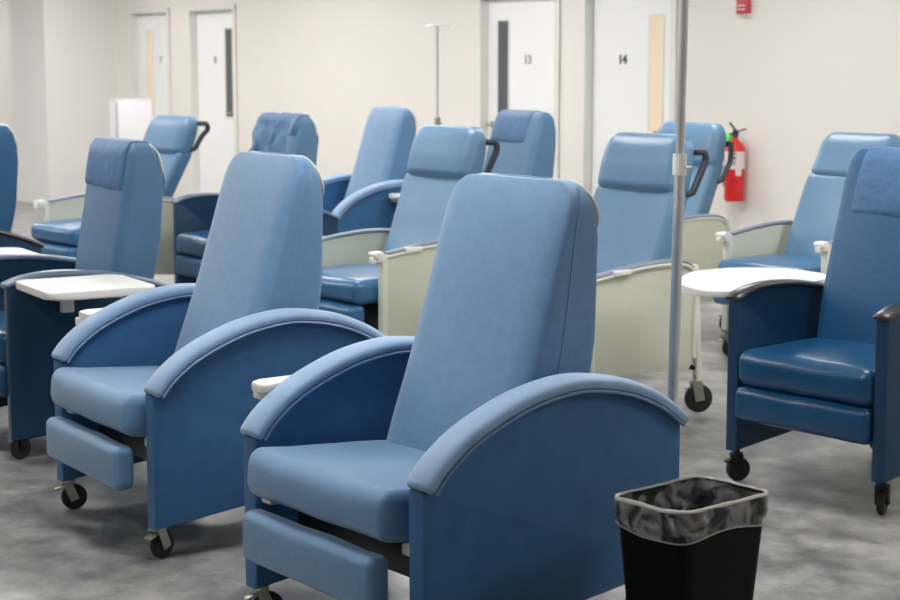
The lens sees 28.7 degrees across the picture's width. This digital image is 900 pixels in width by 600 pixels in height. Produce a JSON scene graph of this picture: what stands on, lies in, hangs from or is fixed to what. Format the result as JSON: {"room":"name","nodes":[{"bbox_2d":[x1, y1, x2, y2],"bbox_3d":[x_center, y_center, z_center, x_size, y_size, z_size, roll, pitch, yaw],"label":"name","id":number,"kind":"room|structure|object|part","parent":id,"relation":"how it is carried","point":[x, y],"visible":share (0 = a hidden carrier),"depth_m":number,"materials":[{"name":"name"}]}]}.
{"room":"hospital interior","nodes":[
{"label":"hospital interior","id":0,"kind":"room"},
{"bbox_2d":[0,0,899,230],"bbox_3d":[0.685,-1.773,13.938,0.202,2.850,25.500,-6,10,-37],"label":"wall","id":1,"kind":"structure","parent":0,"point":[794,74],"depth_m":13.61,"materials":[{"name":"paint"}]},
{"bbox_2d":[9,0,117,202],"bbox_3d":[-4.258,-2.517,19.433,0.840,2.850,0.880,-6,10,-37],"label":"wall","id":2,"kind":"structure","parent":1,"relation":"attached to","point":[64,58],"depth_m":19.11,"materials":[{"name":"white paint"}]},
{"bbox_2d":[128,7,173,196],"bbox_3d":[-3.134,-2.057,18.816,0.155,2.102,0.887,-6,10,-37],"label":"door","id":3,"kind":"structure","parent":1,"relation":"in","point":[149,35],"depth_m":18.81,"materials":[{"name":"white paint"}]},
{"bbox_3d":[-3.205,-2.440,18.862,0.008,0.870,0.130,-6,10,-37],"label":"vision pane","id":4,"kind":"part","parent":3,"relation":"part of","materials":[{"name":"beige"}]},
{"bbox_2d":[187,3,237,193],"bbox_3d":[-2.336,-1.918,17.793,0.155,2.102,0.947,-6,10,-37],"label":"door","id":5,"kind":"structure","parent":1,"relation":"in","point":[211,36],"depth_m":17.87,"materials":[{"name":"white paint"}]},
{"bbox_3d":[-2.199,-2.265,17.572,0.008,0.870,0.130,-6,10,-37],"label":"vision pane","id":6,"kind":"part","parent":5,"relation":"part of","materials":[{"name":"grey glass"}]},
{"bbox_2d":[476,0,560,178],"bbox_3d":[0.584,-1.411,14.049,0.155,2.102,1.017,-6,10,-37],"label":"door","id":7,"kind":"structure","parent":1,"relation":"in","point":[518,41],"depth_m":14.04,"materials":[{"name":"white paint"}]},
{"bbox_3d":[0.348,-1.424,14.305,0.069,0.056,0.133,-6,10,-37],"label":"lever handle","id":8,"kind":"part","parent":7,"relation":"part of","materials":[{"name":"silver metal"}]},
{"bbox_3d":[0.431,-1.808,14.201,0.008,0.870,0.130,-6,10,-37],"label":"vision pane","id":9,"kind":"part","parent":7,"relation":"part of","materials":[{"name":"grey glass"}]},
{"bbox_2d":[579,0,677,197],"bbox_3d":[1.354,-1.277,13.061,0.155,2.102,1.017,-6,10,-37],"label":"door","id":10,"kind":"structure","parent":1,"relation":"in","point":[628,48],"depth_m":13.10,"materials":[{"name":"white paint"}]},
{"bbox_3d":[1.501,-1.622,12.829,0.008,0.870,0.130,-6,10,-37],"label":"vision pane","id":11,"kind":"part","parent":10,"relation":"part of","materials":[{"name":"beige glass"}]},
{"bbox_2d":[723,122,745,201],"bbox_3d":[1.947,-0.946,12.083,0.156,0.539,0.157,1,8,6],"label":"fire extinguisher","id":12,"kind":"object","parent":1,"relation":"attached to","point":[734,183],"visible":0.84,"depth_m":12.04,"materials":[{"name":"red metal"}]},
{"bbox_3d":[1.965,-1.177,12.036,0.018,0.068,0.152,-6,10,-37],"label":"squeeze handle","id":13,"kind":"part","parent":12,"relation":"part of","materials":[{"name":"grey metal"}]},
{"bbox_2d":[736,0,751,16],"bbox_3d":[1.998,-2.011,11.982,0.054,0.173,0.102,-6,10,-37],"label":"fire alarm","id":14,"kind":"object","parent":1,"relation":"attached to","point":[743,7],"visible":1,"depth_m":11.96,"materials":[{"name":"red plastic"}]},
{"bbox_3d":[2.014,-1.936,11.992,0.028,0.022,0.080,-6,10,-37],"label":"plate","id":15,"kind":"part","parent":14,"relation":"part of","materials":[{"name":"white paint"}]},
{"bbox_2d":[0,200,899,599],"bbox_3d":[-4.775,0.256,9.955,14.800,0.100,25.900,-6,10,-37],"label":"floor","id":16,"kind":"structure","parent":0,"point":[824,536],"depth_m":5.86,"materials":[{"name":"concrete"}]},
{"bbox_2d":[0,124,44,253],"bbox_3d":[-2.558,-0.312,9.246,0.956,1.216,0.728,-4,9,-30],"label":"recliner","id":17,"kind":"object","parent":16,"relation":"on","point":[8,141],"visible":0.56,"depth_m":9.06,"materials":[{"name":"blue leather"}]},
{"bbox_3d":[-2.492,-0.525,9.255,0.338,0.795,0.524,-4,9,-30],"label":"backrest","id":18,"kind":"part","parent":17,"relation":"part of","materials":[{"name":"blue leather"}]},
{"bbox_3d":[-2.449,-0.079,8.961,0.760,0.590,0.052,-4,9,-30],"label":"panel","id":19,"kind":"part","parent":17,"relation":"part of","materials":[{"name":"blue plastic"}]},
{"bbox_2d":[0,137,169,458],"bbox_3d":[-1.480,-0.046,7.261,0.956,1.222,1.630,-4,9,-30],"label":"recliner","id":20,"kind":"object","parent":16,"relation":"on","point":[42,296],"visible":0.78,"depth_m":7.04,"materials":[{"name":"blue leather"}]},
{"bbox_3d":[-1.617,0.129,7.222,0.652,0.161,0.596,-4,9,-30],"label":"seat","id":21,"kind":"part","parent":20,"relation":"part of","materials":[{"name":"blue leather"}]},
{"bbox_2d":[0,247,37,253],"bbox_3d":[-1.996,-0.134,7.646,0.480,0.138,0.512,0,8,0],"label":"tray","id":22,"kind":"object","parent":20,"relation":"on","point":[3,250],"depth_m":7.71,"materials":[{"name":"white plastic"}]},
{"bbox_3d":[-1.705,0.135,7.551,0.760,0.635,0.052,-4,9,-30],"label":"panel","id":23,"kind":"part","parent":20,"relation":"part of","materials":[{"name":"blue leather"}]},
{"bbox_3d":[-1.379,0.210,6.992,0.760,0.635,0.052,-4,9,-30],"label":"panel","id":24,"kind":"part","parent":20,"relation":"part of","materials":[{"name":"blue leather"}]},
{"bbox_2d":[16,274,154,312],"bbox_3d":[-1.375,0.005,6.644,0.555,0.138,0.567,0,8,0],"label":"tray","id":25,"kind":"object","parent":20,"relation":"on","point":[35,293],"depth_m":6.68,"materials":[{"name":"white plastic"}]},
{"bbox_3d":[-1.399,-0.260,7.296,0.286,0.795,0.524,-4,9,-30],"label":"backrest","id":26,"kind":"part","parent":20,"relation":"part of","materials":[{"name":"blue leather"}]},
{"bbox_2d":[31,115,209,274],"bbox_3d":[-2.109,-0.569,11.233,1.043,1.190,0.730,-6,10,-40],"label":"recliner","id":27,"kind":"object","parent":16,"relation":"on","point":[173,137],"visible":0.38,"depth_m":11.21,"materials":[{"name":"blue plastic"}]},
{"bbox_3d":[-2.256,-0.437,11.136,0.610,0.139,0.575,-6,10,-40],"label":"seat","id":28,"kind":"part","parent":27,"relation":"part of","materials":[{"name":"blue leather"}]},
{"bbox_3d":[-2.345,-0.423,11.484,0.655,0.535,0.045,-6,10,-40],"label":"panel trim","id":29,"kind":"part","parent":27,"relation":"part of","materials":[{"name":"white plastic"}]},
{"bbox_3d":[-2.342,-0.675,11.450,0.611,0.054,0.046,-6,10,-40],"label":"armrest","id":30,"kind":"part","parent":27,"relation":"part of","materials":[{"name":"blue"}]},
{"bbox_3d":[-2.339,-0.442,11.482,0.615,0.483,0.028,-6,10,-40],"label":"panel","id":31,"kind":"part","parent":27,"relation":"part of","materials":[{"name":"beige plastic"}]},
{"bbox_3d":[-1.933,-0.377,11.002,0.615,0.483,0.028,-6,10,-40],"label":"panel","id":32,"kind":"part","parent":27,"relation":"part of","materials":[{"name":"beige plastic"}]},
{"bbox_2d":[143,115,197,153],"bbox_3d":[-1.824,-1.038,11.421,0.188,0.310,0.506,-6,10,-40],"label":"pillow","id":33,"kind":"object","parent":27,"relation":"on","point":[168,134],"depth_m":11.28,"materials":[{"name":"blue leather"}]},
{"bbox_3d":[-1.953,-0.711,11.356,0.399,0.500,0.501,-6,10,-40],"label":"backrest","id":34,"kind":"part","parent":27,"relation":"part of","materials":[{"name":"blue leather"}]},
{"bbox_3d":[-1.619,-1.044,11.282,0.147,0.203,0.098,-6,10,-40],"label":"push handle","id":35,"kind":"part","parent":27,"relation":"part of","materials":[{"name":"grey plastic"}]},
{"bbox_2d":[109,99,151,139],"bbox_3d":[-2.899,-1.230,16.074,0.369,1.200,0.153,-6,10,-38],"label":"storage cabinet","id":36,"kind":"object","parent":16,"relation":"on","point":[129,118],"visible":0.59,"depth_m":15.94,"materials":[{"name":"white"}]},
{"bbox_2d":[46,151,384,557],"bbox_3d":[-0.837,0.124,5.968,0.961,1.232,0.972,-5,9,-33],"label":"recliner","id":37,"kind":"object","parent":16,"relation":"on","point":[163,377],"visible":0.91,"depth_m":5.75,"materials":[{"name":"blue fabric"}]},
{"bbox_2d":[75,308,101,324],"bbox_3d":[-1.183,0.101,6.249,0.279,0.138,0.240,0,8,0],"label":"tray","id":38,"kind":"object","parent":37,"relation":"on","point":[85,314],"depth_m":6.17,"materials":[{"name":"white plastic"}]},
{"bbox_3d":[-0.895,0.329,5.897,0.712,0.193,0.640,-5,9,-33],"label":"seat","id":39,"kind":"part","parent":37,"relation":"part of","materials":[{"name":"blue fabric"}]},
{"bbox_3d":[-0.994,0.287,6.290,0.857,0.618,0.062,-5,9,-33],"label":"panel","id":40,"kind":"part","parent":37,"relation":"part of","materials":[{"name":"blue fabric"}]},
{"bbox_3d":[-0.703,-0.077,5.972,0.364,0.828,0.540,-5,9,-33],"label":"backrest","id":41,"kind":"part","parent":37,"relation":"part of","materials":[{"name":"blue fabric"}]},
{"bbox_3d":[-0.569,0.372,5.659,0.857,0.618,0.062,-5,9,-33],"label":"panel","id":42,"kind":"part","parent":37,"relation":"part of","materials":[{"name":"blue fabric"}]},
{"bbox_2d":[171,112,340,283],"bbox_3d":[-1.136,-0.529,10.778,0.956,1.233,0.728,-5,9,-35],"label":"recliner","id":43,"kind":"object","parent":16,"relation":"on","point":[284,132],"visible":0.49,"depth_m":10.71,"materials":[{"name":"blue leather"}]},
{"bbox_3d":[-1.258,-0.345,10.717,0.652,0.161,0.596,-5,9,-35],"label":"seat","id":44,"kind":"part","parent":43,"relation":"part of","materials":[{"name":"blue leather"}]},
{"bbox_3d":[-1.375,-0.360,11.034,0.760,0.590,0.052,-5,9,-35],"label":"panel","id":45,"kind":"part","parent":43,"relation":"part of","materials":[{"name":"blue leather"}]},
{"bbox_3d":[-1.074,-0.734,10.795,0.338,0.795,0.524,-5,9,-35],"label":"backrest","id":46,"kind":"part","parent":43,"relation":"part of","materials":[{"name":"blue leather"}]},
{"bbox_3d":[-1.001,-0.288,10.505,0.760,0.590,0.052,-5,9,-35],"label":"panel","id":47,"kind":"part","parent":43,"relation":"part of","materials":[{"name":"blue leather"}]},
{"bbox_2d":[322,106,416,232],"bbox_3d":[-0.577,-0.695,12.006,0.961,1.232,1.038,-4,9,-30],"label":"recliner","id":48,"kind":"object","parent":16,"relation":"on","point":[368,197],"visible":0.5,"depth_m":11.91,"materials":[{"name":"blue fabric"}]},
{"bbox_3d":[-0.779,-0.548,12.449,0.857,0.618,0.062,-4,9,-30],"label":"panel","id":49,"kind":"part","parent":48,"relation":"part of","materials":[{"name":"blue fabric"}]},
{"bbox_3d":[-0.396,-0.459,11.792,0.857,0.618,0.062,-4,9,-30],"label":"panel","id":50,"kind":"part","parent":48,"relation":"part of","materials":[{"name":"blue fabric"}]},
{"bbox_3d":[-0.506,-0.909,12.113,0.364,0.828,0.540,-4,9,-30],"label":"backrest","id":51,"kind":"part","parent":48,"relation":"part of","materials":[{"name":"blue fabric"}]},
{"bbox_2d":[389,193,399,201],"bbox_3d":[-0.233,-0.640,11.714,0.345,0.138,0.289,0,8,0],"label":"tray","id":52,"kind":"object","parent":48,"relation":"on","point":[393,197],"depth_m":11.64,"materials":[{"name":"white plastic"}]},
{"bbox_2d":[319,125,499,335],"bbox_3d":[-0.286,-0.231,8.632,0.940,1.220,0.729,-6,10,-40],"label":"recliner","id":53,"kind":"object","parent":16,"relation":"on","point":[378,278],"visible":0.52,"depth_m":8.63,"materials":[{"name":"blue leather"}]},
{"bbox_3d":[-0.394,-0.090,8.569,0.610,0.139,0.575,-6,10,-40],"label":"seat","id":54,"kind":"part","parent":53,"relation":"part of","materials":[{"name":"blue leather"}]},
{"bbox_3d":[-0.477,-0.095,8.915,0.615,0.483,0.028,-6,10,-40],"label":"panel","id":55,"kind":"part","parent":53,"relation":"part of","materials":[{"name":"beige plastic"}]},
{"bbox_3d":[-0.480,-0.328,8.884,0.611,0.054,0.046,-6,10,-40],"label":"armrest","id":56,"kind":"part","parent":53,"relation":"part of","materials":[{"name":"blue leather"}]},
{"bbox_3d":[-0.072,-0.010,8.432,0.655,0.535,0.045,-6,10,-40],"label":"panel trim","id":57,"kind":"part","parent":53,"relation":"part of","materials":[{"name":"white plastic"}]},
{"bbox_3d":[-0.071,-0.262,8.401,0.611,0.054,0.046,-6,10,-40],"label":"armrest","id":58,"kind":"part","parent":53,"relation":"part of","materials":[{"name":"blue leather"}]},
{"bbox_3d":[-0.071,-0.029,8.435,0.615,0.483,0.028,-6,10,-40],"label":"panel","id":59,"kind":"part","parent":53,"relation":"part of","materials":[{"name":"beige plastic"}]},
{"bbox_3d":[-0.117,-0.368,8.767,0.334,0.515,0.502,-6,10,-40],"label":"backrest","id":60,"kind":"part","parent":53,"relation":"part of","materials":[{"name":"blue leather"}]},
{"bbox_2d":[407,125,485,178],"bbox_3d":[-0.023,-0.706,8.800,0.170,0.325,0.506,-6,10,-40],"label":"pillow","id":61,"kind":"object","parent":53,"relation":"on","point":[437,151],"depth_m":8.71,"materials":[{"name":"blue leather"}]},
{"bbox_3d":[0.173,-0.679,8.658,0.125,0.221,0.098,-6,10,-40],"label":"push handle","id":62,"kind":"part","parent":53,"relation":"part of","materials":[{"name":"grey plastic"}]},
{"bbox_2d":[421,24,453,124],"bbox_3d":[-0.087,-1.031,12.392,0.432,1.796,0.412,0,8,0],"label":"stand","id":63,"kind":"object","parent":16,"relation":"on","point":[437,118],"visible":0.38,"depth_m":12.29,"materials":[{"name":"silver metal"}]},
{"bbox_2d":[240,173,688,599],"bbox_3d":[-0.031,0.287,4.761,0.961,1.232,0.962,-6,10,-37],"label":"recliner","id":64,"kind":"object","parent":16,"relation":"on","point":[479,453],"visible":1,"depth_m":4.57,"materials":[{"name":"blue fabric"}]},
{"bbox_2d":[252,375,290,399],"bbox_3d":[-0.416,0.285,5.002,0.276,0.138,0.242,0,8,0],"label":"tray","id":65,"kind":"object","parent":64,"relation":"on","point":[262,388],"depth_m":4.89,"materials":[{"name":"white plastic"}]},
{"bbox_3d":[-0.210,0.452,5.075,0.857,0.618,0.062,-6,10,-37],"label":"panel","id":66,"kind":"part","parent":64,"relation":"part of","materials":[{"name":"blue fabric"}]},
{"bbox_3d":[-0.085,0.493,4.691,0.712,0.193,0.640,-6,10,-37],"label":"seat","id":67,"kind":"part","parent":64,"relation":"part of","materials":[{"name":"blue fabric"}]},
{"bbox_3d":[0.098,0.085,4.777,0.364,0.828,0.540,-6,10,-37],"label":"backrest","id":68,"kind":"part","parent":64,"relation":"part of","materials":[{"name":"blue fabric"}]},
{"bbox_3d":[0.257,0.533,4.474,0.857,0.618,0.062,-6,10,-37],"label":"panel","id":69,"kind":"part","parent":64,"relation":"part of","materials":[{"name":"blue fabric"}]},
{"bbox_2d":[482,110,556,177],"bbox_3d":[0.349,-0.621,11.502,0.956,1.222,0.728,-5,9,-35],"label":"recliner","id":70,"kind":"object","parent":16,"relation":"on","point":[526,139],"visible":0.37,"depth_m":11.36,"materials":[{"name":"blue leather"}]},
{"bbox_2d":[590,132,711,411],"bbox_3d":[0.607,-0.108,7.720,0.940,1.220,0.729,-6,10,-40],"label":"recliner","id":71,"kind":"object","parent":16,"relation":"on","point":[633,196],"visible":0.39,"depth_m":7.70,"materials":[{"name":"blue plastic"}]},
{"bbox_3d":[0.776,-0.244,7.855,0.334,0.515,0.502,-6,10,-40],"label":"backrest","id":72,"kind":"part","parent":71,"relation":"part of","materials":[{"name":"blue leather"}]},
{"bbox_3d":[0.821,0.114,7.521,0.655,0.535,0.045,-6,10,-40],"label":"panel trim","id":73,"kind":"part","parent":71,"relation":"part of","materials":[{"name":"white plastic"}]},
{"bbox_3d":[0.822,0.094,7.524,0.615,0.483,0.028,-6,10,-40],"label":"panel","id":74,"kind":"part","parent":71,"relation":"part of","materials":[{"name":"beige plastic"}]},
{"bbox_3d":[0.822,-0.139,7.489,0.611,0.054,0.046,-6,10,-40],"label":"armrest","id":75,"kind":"part","parent":71,"relation":"part of","materials":[{"name":"blue"}]},
{"bbox_2d":[598,132,693,192],"bbox_3d":[0.870,-0.582,7.888,0.170,0.325,0.506,-6,10,-40],"label":"pillow","id":76,"kind":"object","parent":71,"relation":"on","point":[632,162],"depth_m":7.83,"materials":[{"name":"blue leather"}]},
{"bbox_3d":[1.081,0.101,7.741,0.061,0.520,0.030,-6,10,-40],"label":"leg","id":77,"kind":"part","parent":71,"relation":"part of","materials":[{"name":"white"}]},
{"bbox_3d":[1.066,-0.556,7.747,0.125,0.221,0.098,-6,10,-40],"label":"push handle","id":78,"kind":"part","parent":71,"relation":"part of","materials":[{"name":"grey plastic"}]},
{"bbox_2d":[616,477,766,599],"bbox_3d":[0.586,0.719,4.301,0.338,0.500,0.235,-6,10,-40],"label":"waste bin","id":79,"kind":"object","parent":16,"relation":"on","point":[722,565],"visible":0.98,"depth_m":4.20,"materials":[{"name":"black plastic"}]},
{"bbox_2d":[614,475,768,544],"bbox_3d":[0.586,0.623,4.288,0.348,0.321,0.246,-6,10,-40],"label":"liner","id":80,"kind":"object","parent":79,"relation":"in","point":[634,502],"visible":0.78,"depth_m":4.20,"materials":[{"name":"grey plastic"}]},
{"bbox_2d":[657,122,733,331],"bbox_3d":[1.094,-0.395,9.954,0.917,1.190,0.729,-6,10,-40],"label":"recliner","id":81,"kind":"object","parent":16,"relation":"on","point":[701,248],"visible":0.23,"depth_m":9.92,"materials":[{"name":"blue leather"}]},
{"bbox_2d":[657,122,726,165],"bbox_3d":[1.365,-0.863,10.132,0.167,0.310,0.506,-6,10,-40],"label":"pillow","id":82,"kind":"object","parent":81,"relation":"on","point":[711,137],"depth_m":9.97,"materials":[{"name":"blue leather"}]},
{"bbox_3d":[1.317,-0.209,9.763,0.615,0.483,0.028,-6,10,-40],"label":"panel","id":83,"kind":"part","parent":81,"relation":"part of","materials":[{"name":"beige plastic"}]},
{"bbox_3d":[1.272,-0.541,10.096,0.337,0.500,0.501,-6,10,-40],"label":"backrest","id":84,"kind":"part","parent":81,"relation":"part of","materials":[{"name":"blue leather"}]},
{"bbox_3d":[1.317,-0.442,9.729,0.611,0.054,0.046,-6,10,-40],"label":"armrest","id":85,"kind":"part","parent":81,"relation":"part of","materials":[{"name":"blue"}]},
{"bbox_3d":[1.316,-0.190,9.760,0.655,0.535,0.045,-6,10,-40],"label":"panel trim","id":86,"kind":"part","parent":81,"relation":"part of","materials":[{"name":"white plastic"}]},
{"bbox_3d":[1.541,-0.776,9.981,0.129,0.245,0.098,-6,10,-40],"label":"push handle","id":87,"kind":"part","parent":81,"relation":"part of","materials":[{"name":"grey plastic"}]},
{"bbox_2d":[681,147,899,514],"bbox_3d":[1.403,0.034,6.666,0.956,1.222,1.279,-6,10,-40],"label":"recliner","id":88,"kind":"object","parent":16,"relation":"on","point":[815,353],"visible":0.98,"depth_m":6.42,"materials":[{"name":"blue leather"}]},
{"bbox_2d":[681,267,825,297],"bbox_3d":[1.191,-0.017,6.891,0.629,0.138,0.736,0,8,0],"label":"tray","id":89,"kind":"object","parent":88,"relation":"on","point":[717,283],"depth_m":6.75,"materials":[{"name":"white plastic"}]},
{"bbox_3d":[1.323,0.229,6.690,0.760,0.590,0.052,-6,10,-40],"label":"panel","id":90,"kind":"part","parent":88,"relation":"part of","materials":[{"name":"blue leather"}]},
{"bbox_3d":[1.466,0.242,6.384,0.652,0.161,0.596,-6,10,-40],"label":"seat","id":91,"kind":"part","parent":88,"relation":"part of","materials":[{"name":"blue leather"}]},
{"bbox_3d":[1.639,-0.149,6.477,0.338,0.795,0.524,-6,10,-40],"label":"backrest","id":92,"kind":"part","parent":88,"relation":"part of","materials":[{"name":"blue leather"}]},
{"bbox_3d":[1.742,0.296,6.195,0.760,0.590,0.052,-6,10,-40],"label":"panel","id":93,"kind":"part","parent":88,"relation":"part of","materials":[{"name":"blue leather"}]},
{"bbox_2d":[713,132,899,356],"bbox_3d":[1.880,-0.266,9.094,0.947,1.165,0.729,-6,10,-40],"label":"recliner","id":94,"kind":"object","parent":16,"relation":"on","point":[804,243],"visible":0.48,"depth_m":9.22,"materials":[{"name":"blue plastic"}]},
{"bbox_3d":[1.680,-0.137,9.373,0.655,0.535,0.045,-6,10,-40],"label":"panel trim","id":95,"kind":"part","parent":94,"relation":"part of","materials":[{"name":"white"}]},
{"bbox_3d":[1.683,-0.389,9.340,0.611,0.054,0.046,-6,10,-40],"label":"armrest","id":96,"kind":"part","parent":94,"relation":"part of","materials":[{"name":"blue leather"}]},
{"bbox_3d":[1.686,-0.156,9.371,0.615,0.483,0.028,-6,10,-40],"label":"panel","id":97,"kind":"part","parent":94,"relation":"part of","materials":[{"name":"beige plastic"}]},
{"bbox_3d":[1.769,-0.151,9.025,0.610,0.139,0.575,-6,10,-40],"label":"seat","id":98,"kind":"part","parent":94,"relation":"part of","materials":[{"name":"blue leather"}]},
{"bbox_3d":[2.024,-0.414,9.206,0.327,0.488,0.501,-6,10,-40],"label":"backrest","id":99,"kind":"part","parent":94,"relation":"part of","materials":[{"name":"blue leather"}]},
{"bbox_3d":[2.091,-0.071,8.888,0.655,0.535,0.045,-6,10,-40],"label":"panel trim","id":100,"kind":"part","parent":94,"relation":"part of","materials":[{"name":"white plastic"}]},
{"bbox_2d":[811,132,899,176],"bbox_3d":[2.135,-0.726,9.258,0.199,0.298,0.506,-6,10,-40],"label":"pillow","id":101,"kind":"object","parent":94,"relation":"on","point":[835,153],"depth_m":9.27,"materials":[{"name":"blue leather"}]}
]}

